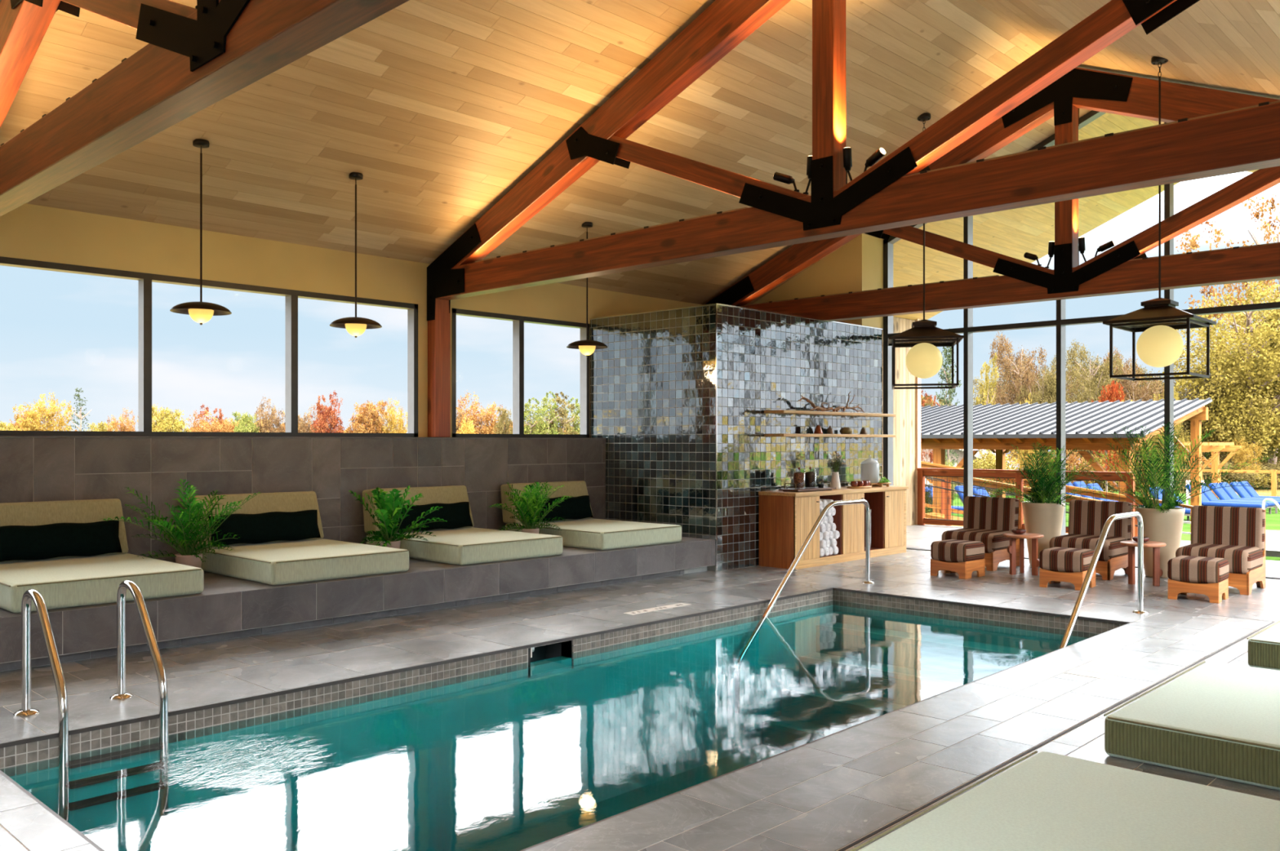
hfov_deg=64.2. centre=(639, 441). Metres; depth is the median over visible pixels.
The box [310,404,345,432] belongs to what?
autumn tree
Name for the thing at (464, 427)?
shrub
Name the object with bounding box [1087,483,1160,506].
sun lounger
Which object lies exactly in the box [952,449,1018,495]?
shrub
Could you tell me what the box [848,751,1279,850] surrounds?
mattress
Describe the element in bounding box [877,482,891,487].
board
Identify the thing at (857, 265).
wall
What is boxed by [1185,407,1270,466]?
autumn tree
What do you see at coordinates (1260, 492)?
meadow
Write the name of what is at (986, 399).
autumn tree
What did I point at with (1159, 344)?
lantern pendant
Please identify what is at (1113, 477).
terrace railing
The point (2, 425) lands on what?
autumn tree
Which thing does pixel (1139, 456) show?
shrub
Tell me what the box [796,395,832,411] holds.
driftwood
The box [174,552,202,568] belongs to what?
pot
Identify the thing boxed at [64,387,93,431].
conifer
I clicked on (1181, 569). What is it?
cushion
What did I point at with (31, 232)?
wall
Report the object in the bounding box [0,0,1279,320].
ceiling
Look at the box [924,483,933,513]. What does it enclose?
shrub
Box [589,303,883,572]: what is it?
tiled wall
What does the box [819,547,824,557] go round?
rolled towel
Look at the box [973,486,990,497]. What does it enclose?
sun lounger
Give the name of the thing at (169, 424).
autumn tree
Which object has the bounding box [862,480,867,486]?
cup
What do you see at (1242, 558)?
seat cushion
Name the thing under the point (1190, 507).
stair railing
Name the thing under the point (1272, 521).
lawn
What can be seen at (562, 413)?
poplar
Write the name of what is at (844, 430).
vase
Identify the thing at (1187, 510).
seat cushion
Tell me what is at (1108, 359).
autumn tree
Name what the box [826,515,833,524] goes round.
rolled towel
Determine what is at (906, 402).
wall
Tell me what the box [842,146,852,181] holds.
spotlight
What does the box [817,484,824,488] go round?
bowl
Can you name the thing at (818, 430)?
vase
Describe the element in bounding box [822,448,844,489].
flower vase
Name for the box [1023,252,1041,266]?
spotlight
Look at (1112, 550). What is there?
seat cushion
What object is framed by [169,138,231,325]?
dome pendant
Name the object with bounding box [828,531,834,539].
rolled towel
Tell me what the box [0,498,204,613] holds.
daybed
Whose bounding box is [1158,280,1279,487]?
autumn tree
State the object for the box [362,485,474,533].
cushion
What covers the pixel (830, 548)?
rolled towel
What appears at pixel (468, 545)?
daybed
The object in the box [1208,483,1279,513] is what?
sun lounger
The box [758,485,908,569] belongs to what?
base cabinet
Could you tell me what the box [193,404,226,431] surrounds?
autumn tree
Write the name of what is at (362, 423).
autumn tree
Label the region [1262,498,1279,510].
grab rail
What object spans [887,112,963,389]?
lantern pendant
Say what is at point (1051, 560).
cushion
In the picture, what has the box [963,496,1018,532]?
cushion
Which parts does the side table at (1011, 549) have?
leg, leg, leg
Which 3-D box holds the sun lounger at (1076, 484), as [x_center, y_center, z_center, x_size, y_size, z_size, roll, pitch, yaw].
[16.038,1.879,34.867,0.660,0.953,2.247,0,0,-41]
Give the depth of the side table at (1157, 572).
10.56 m
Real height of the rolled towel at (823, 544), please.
0.110 m
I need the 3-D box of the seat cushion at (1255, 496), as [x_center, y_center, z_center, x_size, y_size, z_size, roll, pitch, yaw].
[24.107,2.154,38.269,0.660,0.130,1.720,0,0,-41]
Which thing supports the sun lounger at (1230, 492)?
on the lawn
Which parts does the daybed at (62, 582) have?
mattress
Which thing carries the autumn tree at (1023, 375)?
on the meadow
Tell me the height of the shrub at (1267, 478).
1.504 m
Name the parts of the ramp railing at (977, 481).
rail post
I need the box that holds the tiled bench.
[0,537,715,671]
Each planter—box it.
[1021,501,1065,565]
[1136,506,1185,578]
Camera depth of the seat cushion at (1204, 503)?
32.45 m
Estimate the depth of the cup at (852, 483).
13.08 m
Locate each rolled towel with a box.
[819,499,827,508]
[819,500,822,509]
[819,524,826,533]
[819,532,823,541]
[819,539,826,548]
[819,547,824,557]
[822,531,829,540]
[822,547,829,556]
[823,515,828,524]
[824,499,833,508]
[825,508,831,516]
[825,523,831,532]
[825,539,831,547]
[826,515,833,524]
[827,546,833,555]
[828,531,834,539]
[829,538,836,547]
[830,523,835,531]
[831,507,835,515]
[831,546,838,555]
[832,530,839,539]
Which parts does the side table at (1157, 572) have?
leg, leg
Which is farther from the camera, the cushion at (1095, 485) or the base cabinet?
the cushion at (1095, 485)
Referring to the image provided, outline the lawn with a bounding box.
[925,491,1279,561]
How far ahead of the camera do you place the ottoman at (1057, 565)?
10.36 m
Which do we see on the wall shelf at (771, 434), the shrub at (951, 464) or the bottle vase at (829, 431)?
the bottle vase at (829, 431)
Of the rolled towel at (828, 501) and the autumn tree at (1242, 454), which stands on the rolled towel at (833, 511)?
the rolled towel at (828, 501)
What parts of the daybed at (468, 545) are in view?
mattress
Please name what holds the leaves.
on the board at (886, 483)
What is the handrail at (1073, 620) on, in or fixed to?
attached to the floor
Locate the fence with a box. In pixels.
[1177,469,1279,496]
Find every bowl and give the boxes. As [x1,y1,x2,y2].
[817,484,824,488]
[1011,528,1026,534]
[1132,537,1149,542]
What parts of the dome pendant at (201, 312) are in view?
lamp shade, rod, globe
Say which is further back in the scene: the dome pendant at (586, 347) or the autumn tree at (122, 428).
the autumn tree at (122, 428)
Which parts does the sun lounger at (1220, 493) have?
frame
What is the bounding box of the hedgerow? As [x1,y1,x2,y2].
[75,419,579,434]
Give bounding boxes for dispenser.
[860,454,880,486]
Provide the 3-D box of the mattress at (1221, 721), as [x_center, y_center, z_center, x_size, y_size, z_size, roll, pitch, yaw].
[3.577,1.402,4.714,2.192,0.196,1.712,0,0,44]
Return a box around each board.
[846,485,871,488]
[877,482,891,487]
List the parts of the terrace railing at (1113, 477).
rail post, rail post, rail, rail post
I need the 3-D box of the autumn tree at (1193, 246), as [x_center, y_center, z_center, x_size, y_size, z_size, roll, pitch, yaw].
[44.212,-7.301,71.444,10.618,20.371,10.133,0,0,-24]
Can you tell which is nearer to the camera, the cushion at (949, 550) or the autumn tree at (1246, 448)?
the cushion at (949, 550)
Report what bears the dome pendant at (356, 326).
hanging from the ceiling
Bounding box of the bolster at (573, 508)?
[522,495,593,521]
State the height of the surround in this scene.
1.050 m
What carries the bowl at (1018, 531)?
on the side table at (1011, 549)
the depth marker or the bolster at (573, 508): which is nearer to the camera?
the depth marker
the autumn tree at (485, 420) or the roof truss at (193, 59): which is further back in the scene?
the autumn tree at (485, 420)
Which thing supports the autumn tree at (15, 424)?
on the meadow
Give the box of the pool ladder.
[13,580,168,850]
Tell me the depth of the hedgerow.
94.05 m
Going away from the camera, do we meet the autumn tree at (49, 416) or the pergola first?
the pergola
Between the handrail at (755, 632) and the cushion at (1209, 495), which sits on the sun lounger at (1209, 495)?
the cushion at (1209, 495)
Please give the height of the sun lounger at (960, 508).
0.953 m
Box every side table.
[1003,533,1044,576]
[1120,540,1166,586]
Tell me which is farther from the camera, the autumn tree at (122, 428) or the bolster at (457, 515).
the autumn tree at (122, 428)
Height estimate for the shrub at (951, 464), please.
1.949 m
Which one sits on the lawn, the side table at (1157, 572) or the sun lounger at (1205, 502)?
the sun lounger at (1205, 502)
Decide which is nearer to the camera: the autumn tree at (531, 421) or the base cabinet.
the base cabinet
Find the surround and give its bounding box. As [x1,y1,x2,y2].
[1265,529,1279,557]
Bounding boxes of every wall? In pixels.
[0,203,702,438]
[0,435,606,563]
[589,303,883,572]
[752,233,883,328]
[893,316,920,526]
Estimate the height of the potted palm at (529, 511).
0.693 m
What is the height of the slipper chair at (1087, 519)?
0.820 m
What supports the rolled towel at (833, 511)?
on the rolled towel at (830, 518)
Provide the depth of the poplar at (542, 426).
56.90 m
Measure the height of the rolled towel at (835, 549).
0.110 m
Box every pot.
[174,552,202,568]
[379,540,400,549]
[521,528,539,533]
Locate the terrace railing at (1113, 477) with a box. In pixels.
[916,468,1134,537]
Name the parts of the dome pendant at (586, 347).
rod, lamp shade, globe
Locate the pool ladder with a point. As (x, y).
(64, 764)
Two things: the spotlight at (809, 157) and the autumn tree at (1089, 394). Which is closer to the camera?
the spotlight at (809, 157)
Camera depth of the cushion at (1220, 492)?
35.37 m
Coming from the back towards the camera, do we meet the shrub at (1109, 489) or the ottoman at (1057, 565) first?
the shrub at (1109, 489)
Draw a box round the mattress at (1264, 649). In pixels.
[1246,621,1279,671]
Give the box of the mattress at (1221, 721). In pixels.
[1103,661,1279,791]
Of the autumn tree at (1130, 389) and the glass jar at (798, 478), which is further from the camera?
the autumn tree at (1130, 389)
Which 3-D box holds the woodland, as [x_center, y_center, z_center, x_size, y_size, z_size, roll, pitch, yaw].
[52.444,-0.883,106.493,57.403,8.509,51.248,0,0,44]
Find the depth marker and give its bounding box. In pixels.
[622,603,689,615]
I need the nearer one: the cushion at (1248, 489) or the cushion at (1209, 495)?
the cushion at (1209, 495)
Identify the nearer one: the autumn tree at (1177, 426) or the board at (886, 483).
the board at (886, 483)
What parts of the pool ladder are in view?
grab rail, grab rail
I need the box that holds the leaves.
[879,476,889,483]
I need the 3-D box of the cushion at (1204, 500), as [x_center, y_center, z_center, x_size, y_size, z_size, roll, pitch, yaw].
[18.336,1.748,33.501,0.660,0.675,0.562,0,0,-41]
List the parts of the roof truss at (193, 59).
steel plate, steel plate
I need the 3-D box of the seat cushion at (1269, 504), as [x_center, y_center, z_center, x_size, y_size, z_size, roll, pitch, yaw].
[20.033,2.054,33.869,0.660,0.130,1.720,0,0,-41]
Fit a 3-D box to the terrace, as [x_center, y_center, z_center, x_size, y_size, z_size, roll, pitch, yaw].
[8.110,1.626,12.884,12.100,0.248,3.870,0,0,44]
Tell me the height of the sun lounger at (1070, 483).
0.953 m
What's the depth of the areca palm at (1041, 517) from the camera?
12.15 m
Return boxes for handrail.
[734,499,874,713]
[1058,511,1148,649]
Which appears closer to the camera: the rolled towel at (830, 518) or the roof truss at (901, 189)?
the roof truss at (901, 189)
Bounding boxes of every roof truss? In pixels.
[0,0,409,216]
[426,0,1279,437]
[704,66,1279,321]
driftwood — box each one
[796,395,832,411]
[832,391,863,413]
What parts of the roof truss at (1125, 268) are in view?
steel plate, steel plate, king post, steel plate, steel plate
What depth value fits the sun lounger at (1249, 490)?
38.90 m
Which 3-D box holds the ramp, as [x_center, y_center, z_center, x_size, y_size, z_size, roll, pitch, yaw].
[7.500,1.950,19.261,5.000,0.900,1.500,0,0,44]
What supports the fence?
on the lawn
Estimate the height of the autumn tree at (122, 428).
4.550 m
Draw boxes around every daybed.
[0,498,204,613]
[185,491,408,586]
[362,485,562,565]
[500,480,681,550]
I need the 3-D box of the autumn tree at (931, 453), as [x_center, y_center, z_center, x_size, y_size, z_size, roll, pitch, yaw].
[11.155,0.200,40.002,1.403,4.446,1.270,0,0,-28]
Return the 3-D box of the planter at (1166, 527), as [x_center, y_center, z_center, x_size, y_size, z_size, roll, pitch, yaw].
[5.768,1.116,11.298,0.490,0.762,0.490,0,0,44]
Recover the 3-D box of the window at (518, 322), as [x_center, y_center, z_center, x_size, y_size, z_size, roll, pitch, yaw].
[-1.440,-0.781,12.441,0.125,1.477,2.157,0,0,44]
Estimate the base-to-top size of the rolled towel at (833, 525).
0.110 m
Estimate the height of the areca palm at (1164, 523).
1.718 m
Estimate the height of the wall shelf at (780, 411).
0.036 m
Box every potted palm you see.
[101,479,260,568]
[348,485,447,549]
[488,481,573,533]
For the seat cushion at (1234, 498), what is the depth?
36.02 m
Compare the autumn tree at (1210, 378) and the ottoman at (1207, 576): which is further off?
the autumn tree at (1210, 378)
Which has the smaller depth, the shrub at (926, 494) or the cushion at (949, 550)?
the cushion at (949, 550)
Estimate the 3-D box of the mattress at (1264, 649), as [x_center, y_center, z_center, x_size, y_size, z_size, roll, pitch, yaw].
[5.392,1.402,6.611,2.192,0.196,1.712,0,0,44]
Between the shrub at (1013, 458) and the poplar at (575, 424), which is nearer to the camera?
the shrub at (1013, 458)
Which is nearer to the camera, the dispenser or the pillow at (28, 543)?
the pillow at (28, 543)
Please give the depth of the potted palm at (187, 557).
8.35 m
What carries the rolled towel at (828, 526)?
on the rolled towel at (831, 534)
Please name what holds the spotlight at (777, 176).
attached to the roof truss at (901, 189)
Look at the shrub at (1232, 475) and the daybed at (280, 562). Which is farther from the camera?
the shrub at (1232, 475)
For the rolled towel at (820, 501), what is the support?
on the rolled towel
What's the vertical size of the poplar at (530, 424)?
5.006 m
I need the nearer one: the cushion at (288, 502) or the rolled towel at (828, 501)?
the cushion at (288, 502)
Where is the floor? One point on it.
(842, 790)
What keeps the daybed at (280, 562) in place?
on the tiled bench
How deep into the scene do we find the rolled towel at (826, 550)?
12.42 m
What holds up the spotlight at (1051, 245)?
attached to the roof truss at (1125, 268)
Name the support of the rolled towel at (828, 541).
on the rolled towel at (830, 548)
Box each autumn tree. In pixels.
[0,421,20,431]
[6,409,36,431]
[10,392,74,431]
[84,421,119,431]
[106,408,135,431]
[137,404,162,431]
[151,405,191,431]
[186,409,238,432]
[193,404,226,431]
[231,411,260,432]
[254,396,284,432]
[297,403,320,432]
[309,390,342,431]
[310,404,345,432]
[345,400,389,433]
[373,397,407,433]
[456,390,506,434]
[456,411,467,432]
[493,406,512,434]
[524,421,546,434]
[920,389,940,487]
[973,352,999,493]
[973,368,1026,405]
[988,330,1056,457]
[1014,355,1068,461]
[1016,394,1040,488]
[1031,365,1087,454]
[1065,340,1124,470]
[1075,359,1151,470]
[1091,379,1126,492]
[1102,346,1164,459]
[1109,389,1137,470]
[1124,361,1190,463]
[1138,386,1189,484]
[1155,369,1238,473]
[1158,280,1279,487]
[1175,194,1279,468]
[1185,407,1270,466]
[1212,320,1279,463]
[1229,438,1263,476]
[1229,448,1279,466]
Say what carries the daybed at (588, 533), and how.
on the tiled bench
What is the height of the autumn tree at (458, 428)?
4.460 m
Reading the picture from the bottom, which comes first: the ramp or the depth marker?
the depth marker
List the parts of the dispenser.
lid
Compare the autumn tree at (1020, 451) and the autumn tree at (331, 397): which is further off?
the autumn tree at (331, 397)
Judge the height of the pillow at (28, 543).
0.274 m
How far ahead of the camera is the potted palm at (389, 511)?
9.47 m
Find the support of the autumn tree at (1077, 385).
on the meadow
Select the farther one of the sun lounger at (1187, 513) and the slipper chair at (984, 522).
the sun lounger at (1187, 513)
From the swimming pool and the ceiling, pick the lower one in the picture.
the swimming pool
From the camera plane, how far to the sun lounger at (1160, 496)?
30.56 m
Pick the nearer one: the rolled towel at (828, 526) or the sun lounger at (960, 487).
the rolled towel at (828, 526)
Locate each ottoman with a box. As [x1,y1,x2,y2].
[930,539,985,579]
[1039,546,1095,591]
[1167,555,1229,604]
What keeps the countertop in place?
on the base cabinet
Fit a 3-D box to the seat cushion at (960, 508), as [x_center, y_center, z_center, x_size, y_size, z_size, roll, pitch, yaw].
[9.555,1.987,29.669,0.660,0.130,1.720,0,0,-41]
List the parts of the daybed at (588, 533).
mattress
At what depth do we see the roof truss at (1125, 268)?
11.15 m
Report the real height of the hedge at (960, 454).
3.350 m
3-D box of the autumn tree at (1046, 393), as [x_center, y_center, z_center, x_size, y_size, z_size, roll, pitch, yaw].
[19.061,-0.773,47.957,2.554,6.797,2.493,0,0,-29]
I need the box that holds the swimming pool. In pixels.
[0,590,1124,850]
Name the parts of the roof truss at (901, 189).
wall post, steel plate, steel plate, king post, steel plate, steel plate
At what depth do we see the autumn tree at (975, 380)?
59.60 m
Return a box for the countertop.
[758,485,908,497]
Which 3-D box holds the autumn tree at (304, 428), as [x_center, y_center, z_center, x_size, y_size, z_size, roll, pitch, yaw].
[-20.193,0.019,61.951,1.909,4.748,2.057,0,0,-21]
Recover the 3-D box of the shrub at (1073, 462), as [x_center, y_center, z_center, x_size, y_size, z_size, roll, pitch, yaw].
[19.825,1.386,46.850,3.038,2.425,3.795,0,0,-32]
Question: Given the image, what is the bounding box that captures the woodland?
[920,395,1279,468]
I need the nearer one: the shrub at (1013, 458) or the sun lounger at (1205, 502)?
the sun lounger at (1205, 502)
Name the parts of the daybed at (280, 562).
mattress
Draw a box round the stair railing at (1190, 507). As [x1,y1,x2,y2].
[1133,495,1193,534]
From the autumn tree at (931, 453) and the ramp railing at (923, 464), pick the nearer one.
the ramp railing at (923, 464)
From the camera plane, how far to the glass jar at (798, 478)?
12.30 m
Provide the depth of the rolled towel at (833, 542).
12.54 m
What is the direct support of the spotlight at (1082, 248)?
attached to the roof truss at (1125, 268)
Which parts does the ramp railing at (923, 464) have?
rail post, metal handrail, rail post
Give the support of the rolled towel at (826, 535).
on the rolled towel at (828, 541)
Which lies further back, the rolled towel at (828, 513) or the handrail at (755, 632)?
the rolled towel at (828, 513)
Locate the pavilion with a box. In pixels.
[920,397,1212,541]
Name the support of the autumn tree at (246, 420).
on the meadow
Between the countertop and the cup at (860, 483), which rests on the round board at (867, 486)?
the cup at (860, 483)
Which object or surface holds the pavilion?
on the lawn
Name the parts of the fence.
rail, post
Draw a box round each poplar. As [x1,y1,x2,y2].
[524,397,543,434]
[533,391,564,434]
[539,391,580,434]
[564,397,580,434]
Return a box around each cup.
[850,481,857,486]
[857,480,863,486]
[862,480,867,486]
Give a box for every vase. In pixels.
[813,425,822,434]
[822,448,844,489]
[826,426,832,434]
[839,427,852,434]
[859,427,866,434]
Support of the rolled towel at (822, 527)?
on the rolled towel at (821, 535)
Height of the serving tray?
0.105 m
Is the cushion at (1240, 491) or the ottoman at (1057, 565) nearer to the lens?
the ottoman at (1057, 565)
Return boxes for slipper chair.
[941,496,1020,571]
[1049,499,1132,580]
[1175,506,1265,595]
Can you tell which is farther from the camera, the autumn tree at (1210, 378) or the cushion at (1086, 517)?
the autumn tree at (1210, 378)
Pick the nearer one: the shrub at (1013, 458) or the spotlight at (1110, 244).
the spotlight at (1110, 244)
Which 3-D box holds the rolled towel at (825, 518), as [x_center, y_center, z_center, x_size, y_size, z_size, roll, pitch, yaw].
[2.126,0.962,12.581,0.401,0.110,0.110,0,0,44]
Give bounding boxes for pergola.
[1099,442,1241,498]
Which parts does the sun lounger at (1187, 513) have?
frame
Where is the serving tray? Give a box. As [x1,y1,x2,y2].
[778,481,835,492]
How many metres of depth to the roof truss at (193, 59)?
4.88 m
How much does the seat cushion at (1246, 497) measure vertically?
0.130 m
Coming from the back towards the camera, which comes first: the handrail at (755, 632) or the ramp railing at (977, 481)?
the ramp railing at (977, 481)
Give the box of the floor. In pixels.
[0,549,1279,850]
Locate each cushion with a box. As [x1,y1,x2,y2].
[0,498,128,563]
[185,491,324,547]
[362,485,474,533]
[500,480,593,524]
[924,487,933,500]
[930,539,984,562]
[941,528,1012,553]
[951,506,963,510]
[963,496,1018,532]
[1039,546,1094,573]
[1049,533,1128,561]
[1065,482,1081,497]
[1068,499,1131,541]
[1087,483,1110,501]
[1167,555,1229,583]
[1175,543,1262,574]
[1184,508,1190,514]
[1185,484,1208,505]
[1190,506,1265,551]
[1201,484,1217,501]
[1202,501,1267,508]
[1208,483,1231,500]
[1213,500,1275,506]
[1218,482,1239,499]
[1226,499,1279,506]
[1229,481,1250,497]
[1234,497,1279,501]
[1239,481,1259,497]
[1246,497,1279,499]
[1254,496,1279,497]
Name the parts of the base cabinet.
panel, door, door, door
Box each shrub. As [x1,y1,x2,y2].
[456,415,478,434]
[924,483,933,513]
[945,458,956,506]
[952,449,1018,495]
[1005,449,1052,488]
[1040,449,1111,490]
[1075,451,1142,493]
[1133,456,1186,494]
[1176,461,1266,488]
[1202,465,1279,488]
[1235,461,1279,487]
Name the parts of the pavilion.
post, post, eave trim, post, post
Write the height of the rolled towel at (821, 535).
0.109 m
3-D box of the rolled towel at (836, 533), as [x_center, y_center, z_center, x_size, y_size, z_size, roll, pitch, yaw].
[2.296,1.155,12.727,0.401,0.110,0.110,0,0,44]
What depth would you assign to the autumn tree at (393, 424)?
59.63 m
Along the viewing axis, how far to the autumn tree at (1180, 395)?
63.42 m
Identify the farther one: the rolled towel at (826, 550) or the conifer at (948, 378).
the conifer at (948, 378)
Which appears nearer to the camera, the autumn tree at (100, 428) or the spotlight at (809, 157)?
the spotlight at (809, 157)
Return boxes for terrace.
[906,524,1279,576]
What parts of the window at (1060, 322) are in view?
rake frame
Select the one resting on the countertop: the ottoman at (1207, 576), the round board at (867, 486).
the round board at (867, 486)
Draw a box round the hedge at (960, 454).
[920,448,1079,495]
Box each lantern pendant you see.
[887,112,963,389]
[1102,56,1216,381]
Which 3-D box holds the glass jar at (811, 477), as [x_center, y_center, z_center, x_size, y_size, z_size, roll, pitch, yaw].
[2.095,0.444,12.529,0.152,0.260,0.152,0,0,44]
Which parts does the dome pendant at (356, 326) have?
lamp shade, rod, globe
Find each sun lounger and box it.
[924,487,963,514]
[954,485,973,503]
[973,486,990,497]
[1065,482,1115,501]
[1072,481,1094,498]
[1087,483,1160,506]
[1151,487,1162,506]
[1160,489,1190,521]
[1185,484,1267,509]
[1201,484,1275,514]
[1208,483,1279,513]
[1218,482,1279,501]
[1229,481,1279,499]
[1239,481,1279,497]
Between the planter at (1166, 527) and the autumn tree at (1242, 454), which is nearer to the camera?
the planter at (1166, 527)
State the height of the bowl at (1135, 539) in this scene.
0.053 m
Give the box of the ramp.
[924,512,963,527]
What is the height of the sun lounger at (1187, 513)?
0.953 m
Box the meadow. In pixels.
[1091,471,1279,497]
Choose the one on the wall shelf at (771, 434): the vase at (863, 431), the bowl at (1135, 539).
the vase at (863, 431)
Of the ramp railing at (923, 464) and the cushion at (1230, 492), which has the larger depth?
the cushion at (1230, 492)
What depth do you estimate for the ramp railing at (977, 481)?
19.25 m
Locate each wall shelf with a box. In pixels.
[764,409,896,417]
[764,433,896,437]
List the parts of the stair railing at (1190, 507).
sloping rail, steel rail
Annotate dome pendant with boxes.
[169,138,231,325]
[329,172,382,337]
[566,222,608,356]
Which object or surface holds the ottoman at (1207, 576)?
on the floor
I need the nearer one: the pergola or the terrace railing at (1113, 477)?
the terrace railing at (1113, 477)
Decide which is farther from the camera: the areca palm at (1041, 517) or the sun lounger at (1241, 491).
the sun lounger at (1241, 491)
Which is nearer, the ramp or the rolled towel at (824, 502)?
the rolled towel at (824, 502)
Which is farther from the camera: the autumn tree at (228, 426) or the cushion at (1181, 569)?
the autumn tree at (228, 426)
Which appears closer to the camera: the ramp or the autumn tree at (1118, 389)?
the ramp
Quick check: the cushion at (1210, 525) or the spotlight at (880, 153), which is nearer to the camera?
the spotlight at (880, 153)
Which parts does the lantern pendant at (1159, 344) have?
rod, globe, chain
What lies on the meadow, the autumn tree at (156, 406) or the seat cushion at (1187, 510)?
the autumn tree at (156, 406)
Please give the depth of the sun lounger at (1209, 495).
34.23 m
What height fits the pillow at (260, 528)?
0.274 m
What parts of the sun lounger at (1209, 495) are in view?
frame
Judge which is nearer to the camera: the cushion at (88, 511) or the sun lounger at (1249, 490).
the cushion at (88, 511)
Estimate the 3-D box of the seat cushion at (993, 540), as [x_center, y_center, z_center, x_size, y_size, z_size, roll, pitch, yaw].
[4.052,1.190,12.210,0.676,0.240,0.635,0,0,45]
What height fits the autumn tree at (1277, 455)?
11.804 m
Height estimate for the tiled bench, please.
0.370 m
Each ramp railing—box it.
[920,461,1156,537]
[920,467,1137,533]
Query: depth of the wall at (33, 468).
9.86 m
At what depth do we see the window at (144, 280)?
9.81 m
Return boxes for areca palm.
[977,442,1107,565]
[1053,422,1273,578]
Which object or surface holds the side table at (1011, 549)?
on the floor
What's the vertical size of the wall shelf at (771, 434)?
0.036 m
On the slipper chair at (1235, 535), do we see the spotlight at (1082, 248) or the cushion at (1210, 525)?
the cushion at (1210, 525)
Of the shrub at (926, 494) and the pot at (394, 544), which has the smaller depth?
the pot at (394, 544)
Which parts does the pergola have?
post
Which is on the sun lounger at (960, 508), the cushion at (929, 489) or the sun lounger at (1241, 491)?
the cushion at (929, 489)
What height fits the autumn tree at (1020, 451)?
4.432 m
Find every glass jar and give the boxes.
[792,467,805,488]
[805,466,816,487]
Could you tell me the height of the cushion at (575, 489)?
0.456 m
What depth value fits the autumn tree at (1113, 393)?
41.87 m
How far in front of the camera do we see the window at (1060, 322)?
13.56 m
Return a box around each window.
[0,256,417,437]
[452,308,589,438]
[882,110,1279,579]
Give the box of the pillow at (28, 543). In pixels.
[0,520,122,562]
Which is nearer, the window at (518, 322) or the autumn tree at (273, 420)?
the window at (518, 322)
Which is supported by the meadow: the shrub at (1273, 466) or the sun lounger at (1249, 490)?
the shrub at (1273, 466)
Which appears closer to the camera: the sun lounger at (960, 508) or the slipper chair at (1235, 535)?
the slipper chair at (1235, 535)
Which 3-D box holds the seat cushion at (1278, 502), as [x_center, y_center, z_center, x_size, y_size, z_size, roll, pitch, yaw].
[20.944,2.074,34.669,0.660,0.130,1.720,0,0,-41]
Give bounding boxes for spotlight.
[773,172,799,192]
[802,155,812,195]
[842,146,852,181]
[863,147,885,172]
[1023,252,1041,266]
[1044,241,1054,268]
[1078,237,1086,262]
[1094,240,1115,257]
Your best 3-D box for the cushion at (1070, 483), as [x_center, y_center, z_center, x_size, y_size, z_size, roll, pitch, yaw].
[14.614,1.731,34.501,0.660,0.675,0.562,0,0,-41]
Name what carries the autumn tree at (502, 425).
on the meadow
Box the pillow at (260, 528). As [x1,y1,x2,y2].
[208,510,320,546]
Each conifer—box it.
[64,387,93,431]
[933,346,963,466]
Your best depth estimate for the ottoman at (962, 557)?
11.22 m
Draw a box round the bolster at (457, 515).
[395,502,472,533]
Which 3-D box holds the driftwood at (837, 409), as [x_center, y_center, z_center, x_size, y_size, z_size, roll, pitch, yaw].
[2.755,-0.520,13.435,0.752,0.281,0.078,0,0,-44]
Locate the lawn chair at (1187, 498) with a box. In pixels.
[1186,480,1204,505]

